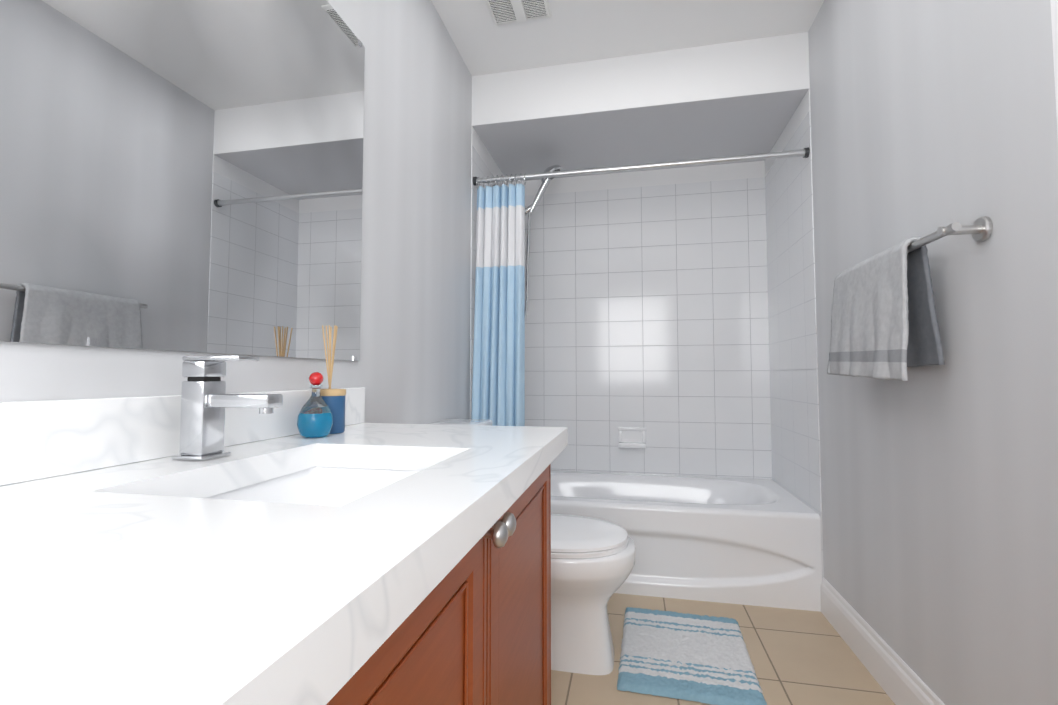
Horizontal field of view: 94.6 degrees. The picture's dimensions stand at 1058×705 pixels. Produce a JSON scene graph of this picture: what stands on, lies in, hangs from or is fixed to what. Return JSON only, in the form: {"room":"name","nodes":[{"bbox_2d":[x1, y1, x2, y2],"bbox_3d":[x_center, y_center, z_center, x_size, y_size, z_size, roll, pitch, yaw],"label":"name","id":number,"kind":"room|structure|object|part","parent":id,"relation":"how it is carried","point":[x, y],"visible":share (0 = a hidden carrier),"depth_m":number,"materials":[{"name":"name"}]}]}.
{"room":"bathroom","nodes":[
{"label":"bathroom","id":0,"kind":"room"},
{"bbox_2d":[0,0,507,423],"bbox_3d":[-0.576,-0.204,1.218,0.103,2.449,4.010,-1,-3,12],"label":"wall","id":1,"kind":"structure","parent":0,"point":[412,366],"depth_m":1.64,"materials":[{"name":"grey paint"}]},
{"bbox_2d":[0,0,364,360],"bbox_3d":[-0.606,-0.464,0.823,0.008,0.920,1.200,-1,-3,12],"label":"mirror","id":2,"kind":"object","parent":1,"relation":"attached to","point":[182,175],"visible":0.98,"depth_m":0.84,"materials":[{"name":"clear glass"}]},
{"bbox_2d":[0,387,364,485],"bbox_3d":[-0.597,0.121,0.806,0.020,0.100,1.187,-1,-3,12],"label":"backsplash","id":3,"kind":"structure","parent":1,"relation":"attached to","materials":[{"name":"stone"}]},
{"bbox_2d":[470,145,499,418],"bbox_3d":[-0.208,0.043,2.707,0.004,2.100,0.716,-1,-3,12],"label":"wall tile","id":4,"kind":"structure","parent":1,"relation":"attached to","point":[479,168],"depth_m":2.41,"materials":[{"name":"white tile"}]},
{"bbox_2d":[493,165,560,320],"bbox_3d":[-0.004,-0.219,2.730,0.390,1.619,0.286,-1,-3,12],"label":"shower head","id":5,"kind":"object","parent":4,"relation":"attached to","point":[540,193],"visible":0.35,"depth_m":2.70,"materials":[{"name":"silver metal"}]},
{"bbox_3d":[0.059,-0.878,2.716,0.130,0.189,0.053,-1,-3,12],"label":"shower handle","id":6,"kind":"part","parent":5,"relation":"part of","materials":[{"name":"silver metal"}]},
{"bbox_2d":[471,147,809,425],"bbox_3d":[0.457,-0.045,2.183,1.521,1.676,0.153,-1,-3,12],"label":"shower curtain","id":7,"kind":"object","parent":4,"relation":"attached to","point":[498,389],"visible":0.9,"depth_m":2.31,"materials":[{"name":"blue fabric"}]},
{"bbox_3d":[0.468,-0.859,2.273,1.512,0.025,0.025,-1,-3,12],"label":"curtain rail rod","id":8,"kind":"part","parent":7,"relation":"part of","materials":[{"name":"silver metal"}]},
{"bbox_2d":[431,0,823,75],"bbox_3d":[0.218,-1.485,1.113,1.724,0.100,4.010,-1,-3,12],"label":"ceiling","id":9,"kind":"structure","parent":0,"point":[570,31],"depth_m":2.09,"materials":[{"name":"paint"}]},
{"bbox_2d":[485,0,551,25],"bbox_3d":[-0.051,-1.384,1.916,0.245,0.022,0.245,-1,-3,12],"label":"ceiling vent","id":10,"kind":"object","parent":9,"relation":"in","point":[501,10],"depth_m":1.97,"materials":[{"name":"white plastic"}]},
{"bbox_3d":[-0.158,-1.378,1.938,0.006,0.009,0.217,-1,-3,12],"label":"air vent rim","id":11,"kind":"part","parent":10,"relation":"part of","materials":[{"name":"white plastic"}]},
{"bbox_3d":[-0.115,-1.382,1.930,0.082,0.002,0.209,-1,-3,12],"label":"dark air vent","id":12,"kind":"part","parent":10,"relation":"part of","materials":[{"name":"white plastic"}]},
{"bbox_3d":[-0.051,-1.378,1.916,0.044,0.010,0.213,-1,-3,12],"label":"air vent","id":13,"kind":"part","parent":10,"relation":"part of","materials":[{"name":"white plastic"}]},
{"bbox_3d":[-0.051,-1.389,1.917,0.245,0.012,0.245,-1,-3,12],"label":"air vent plate","id":14,"kind":"part","parent":10,"relation":"part of","materials":[{"name":"white plastic"}]},
{"bbox_3d":[0.013,-1.383,1.903,0.082,0.002,0.209,-1,-3,12],"label":"dark air vent","id":15,"kind":"part","parent":10,"relation":"part of","materials":[{"name":"white plastic"}]},
{"bbox_3d":[0.013,-1.381,1.903,0.082,0.003,0.208,-1,-3,12],"label":"air vent slats","id":16,"kind":"part","parent":10,"relation":"part of","materials":[{"name":"white plastic"}]},
{"bbox_3d":[0.056,-1.380,1.893,0.006,0.009,0.217,-1,-3,12],"label":"air vent rim","id":17,"kind":"part","parent":10,"relation":"part of","materials":[{"name":"white plastic"}]},
{"bbox_2d":[508,161,764,195],"bbox_3d":[0.610,-1.045,2.956,1.524,0.097,0.003,-1,-3,12],"label":"wall","id":18,"kind":"structure","parent":0,"point":[730,171],"depth_m":2.93,"materials":[{"name":"white paint"}]},
{"bbox_2d":[472,32,809,181],"bbox_3d":[0.536,-1.236,2.614,1.524,0.252,0.720,-1,-3,12],"label":"soffit","id":19,"kind":"structure","parent":0,"point":[751,67],"depth_m":2.34,"materials":[{"name":"white paint"}]},
{"bbox_2d":[551,593,894,704],"bbox_3d":[0.218,1.061,0.990,1.724,0.100,4.010,-1,-3,12],"label":"floor","id":20,"kind":"structure","parent":0,"point":[801,657],"depth_m":1.64,"materials":[{"name":"tile"}]},
{"bbox_2d":[0,355,567,704],"bbox_3d":[-0.314,0.501,0.728,0.598,0.994,1.187,-1,-3,12],"label":"bathroom vanity","id":21,"kind":"object","parent":20,"relation":"on","point":[203,538],"visible":1,"depth_m":0.47,"materials":[{"name":"white stone"}]},
{"bbox_2d":[171,355,282,460],"bbox_3d":[-0.478,0.088,0.784,0.164,0.164,0.058,-1,-3,12],"label":"faucet","id":22,"kind":"object","parent":21,"relation":"on","point":[204,400],"depth_m":0.77,"materials":[{"name":"silver metal"}]},
{"bbox_2d":[206,466,418,506],"bbox_3d":[-0.305,0.280,0.723,0.376,0.134,0.466,-1,-3,12],"label":"sink","id":23,"kind":"object","parent":21,"relation":"in","point":[340,486],"depth_m":0.93,"materials":[{"name":"white ceramic"}]},
{"bbox_2d":[297,372,332,437],"bbox_3d":[-0.464,0.113,1.061,0.073,0.140,0.073,-1,-3,12],"label":"perfume bottle","id":24,"kind":"object","parent":21,"relation":"on","point":[315,418],"visible":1,"depth_m":1.04,"materials":[{"name":"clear glass"}]},
{"bbox_2d":[320,325,345,433],"bbox_3d":[-0.465,0.061,1.142,0.071,0.250,0.071,-1,-3,12],"label":"reed diffuser","id":25,"kind":"object","parent":21,"relation":"on","point":[334,399],"visible":0.67,"depth_m":1.13,"materials":[{"name":"blue ceramic"}]},
{"bbox_2d":[321,395,344,433],"bbox_3d":[-0.465,0.143,1.138,0.068,0.086,0.068,-1,-3,12],"label":"cup","id":26,"kind":"object","parent":25,"relation":"on","point":[336,403],"depth_m":1.12,"materials":[{"name":"blue ceramic"}]},
{"bbox_3d":[-0.129,0.547,0.405,0.019,0.668,0.575,-1,-3,12],"label":"door","id":27,"kind":"part","parent":21,"relation":"part of","materials":[{"name":"brown wood"}]},
{"bbox_3d":[-0.047,0.251,0.674,0.036,0.035,0.035,-1,-3,12],"label":"knob","id":28,"kind":"part","parent":21,"relation":"part of","materials":[{"name":"silver metal"}]},
{"bbox_3d":[-0.037,0.253,0.721,0.036,0.035,0.035,-1,-3,12],"label":"knob","id":29,"kind":"part","parent":21,"relation":"part of","materials":[{"name":"silver metal"}]},
{"bbox_3d":[-0.011,0.574,0.962,0.019,0.668,0.554,-1,-3,12],"label":"door","id":30,"kind":"part","parent":21,"relation":"part of","materials":[{"name":"brown wood"}]},
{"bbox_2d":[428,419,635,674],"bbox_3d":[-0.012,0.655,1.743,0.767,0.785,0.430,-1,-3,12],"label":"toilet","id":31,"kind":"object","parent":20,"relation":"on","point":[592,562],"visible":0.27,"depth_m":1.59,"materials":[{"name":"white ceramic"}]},
{"bbox_3d":[-0.289,0.285,1.819,0.200,0.040,0.430,-1,-3,12],"label":"tank lid","id":32,"kind":"part","parent":31,"relation":"part of","materials":[{"name":"white ceramic"}]},
{"bbox_3d":[0.091,0.648,1.722,0.508,0.018,0.380,-1,-3,12],"label":"seat","id":33,"kind":"part","parent":31,"relation":"part of","materials":[{"name":"white ceramic"}]},
{"bbox_3d":[0.091,0.627,1.723,0.507,0.022,0.378,-1,-3,12],"label":"lid","id":34,"kind":"part","parent":31,"relation":"part of","materials":[{"name":"white ceramic"}]},
{"bbox_3d":[0.090,0.852,1.712,0.558,0.388,0.384,-1,-3,12],"label":"bowl","id":35,"kind":"part","parent":31,"relation":"part of","materials":[{"name":"white ceramic"}]},
{"bbox_2d":[551,470,821,611],"bbox_3d":[0.535,0.889,2.509,1.513,0.390,0.714,-1,-3,12],"label":"bathtub","id":36,"kind":"object","parent":20,"relation":"on","point":[749,541],"visible":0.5,"depth_m":2.13,"materials":[{"name":"white ceramic"}]},
{"bbox_2d":[551,470,817,513],"bbox_3d":[0.538,0.850,2.521,1.513,0.310,0.692,-1,-3,12],"label":"basin","id":37,"kind":"object","parent":36,"relation":"in","point":[696,493],"depth_m":2.69,"materials":[{"name":"white ceramic"}]},
{"bbox_2d":[617,607,766,704],"bbox_3d":[0.543,1.034,1.705,0.451,0.020,0.552,-1,-3,12],"label":"bath rug","id":38,"kind":"object","parent":20,"relation":"on","point":[706,659],"visible":1,"depth_m":1.63,"materials":[{"name":"white fabric"}]},
{"bbox_2d":[765,0,1057,704],"bbox_3d":[1.011,-0.220,0.884,0.103,2.449,4.010,-1,-3,12],"label":"wall","id":39,"kind":"structure","parent":0,"point":[939,490],"depth_m":1.19,"materials":[{"name":"grey paint"}]},
{"bbox_2d":[765,111,823,577],"bbox_3d":[1.279,0.028,2.394,0.004,2.100,0.716,-1,-3,12],"label":"wall tile","id":40,"kind":"structure","parent":39,"relation":"attached to","point":[795,428],"depth_m":2.32,"materials":[{"name":"white tile"}]},
{"bbox_2d":[820,577,944,704],"bbox_3d":[0.881,0.917,0.487,0.014,0.140,3.087,-1,-3,12],"label":"baseboard","id":41,"kind":"structure","parent":39,"relation":"attached to","point":[895,676],"depth_m":1.55,"materials":[{"name":"white wood"}]},
{"bbox_2d":[827,216,992,380],"bbox_3d":[0.991,-0.104,1.353,0.136,0.361,0.630,-1,-3,12],"label":"towel rail","id":42,"kind":"object","parent":39,"relation":"attached to","point":[884,323],"visible":1,"depth_m":1.27,"materials":[{"name":"grey fabric"}]},
{"bbox_3d":[0.954,-0.271,1.083,0.075,0.020,0.020,-1,-3,12],"label":"towel rail post","id":43,"kind":"part","parent":42,"relation":"part of","materials":[{"name":"silver metal"}]},
{"bbox_3d":[0.841,-0.038,0.436,0.027,2.030,0.760,-1,-3,12],"label":"door leaf","id":44,"kind":"structure","parent":39,"relation":"in","visible":0},
{"bbox_2d":[1050,0,1057,134],"bbox_3d":[0.824,-0.038,0.439,0.011,2.030,0.760,-1,-3,12],"label":"door frame","id":45,"kind":"structure","parent":44,"relation":"attached to","point":[1054,12],"depth_m":0.83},
{"bbox_3d":[0.620,-0.120,2.962,1.524,2.449,0.100,-1,-3,12],"label":"wall","id":46,"kind":"structure","parent":0,"visible":0},
{"bbox_2d":[525,177,771,478],"bbox_3d":[0.610,0.052,2.903,1.524,2.100,0.004,-1,-3,12],"label":"wall tile","id":47,"kind":"structure","parent":46,"relation":"attached to","point":[648,308],"depth_m":2.88,"materials":[{"name":"white tile"}]},
{"bbox_2d":[618,427,645,448],"bbox_3d":[0.602,0.498,2.853,0.160,0.118,0.052,-1,-3,12],"label":"soap dish","id":48,"kind":"object","parent":47,"relation":"attached to","point":[631,437],"visible":0.98,"depth_m":2.87,"materials":[{"name":"white ceramic"}]},
{"bbox_2d":[618,442,645,448],"bbox_3d":[0.602,0.542,2.851,0.160,0.030,0.052,-1,-3,12],"label":"tray","id":49,"kind":"object","parent":48,"relation":"on","point":[638,445],"depth_m":2.83,"materials":[{"name":"white ceramic"}]}
]}

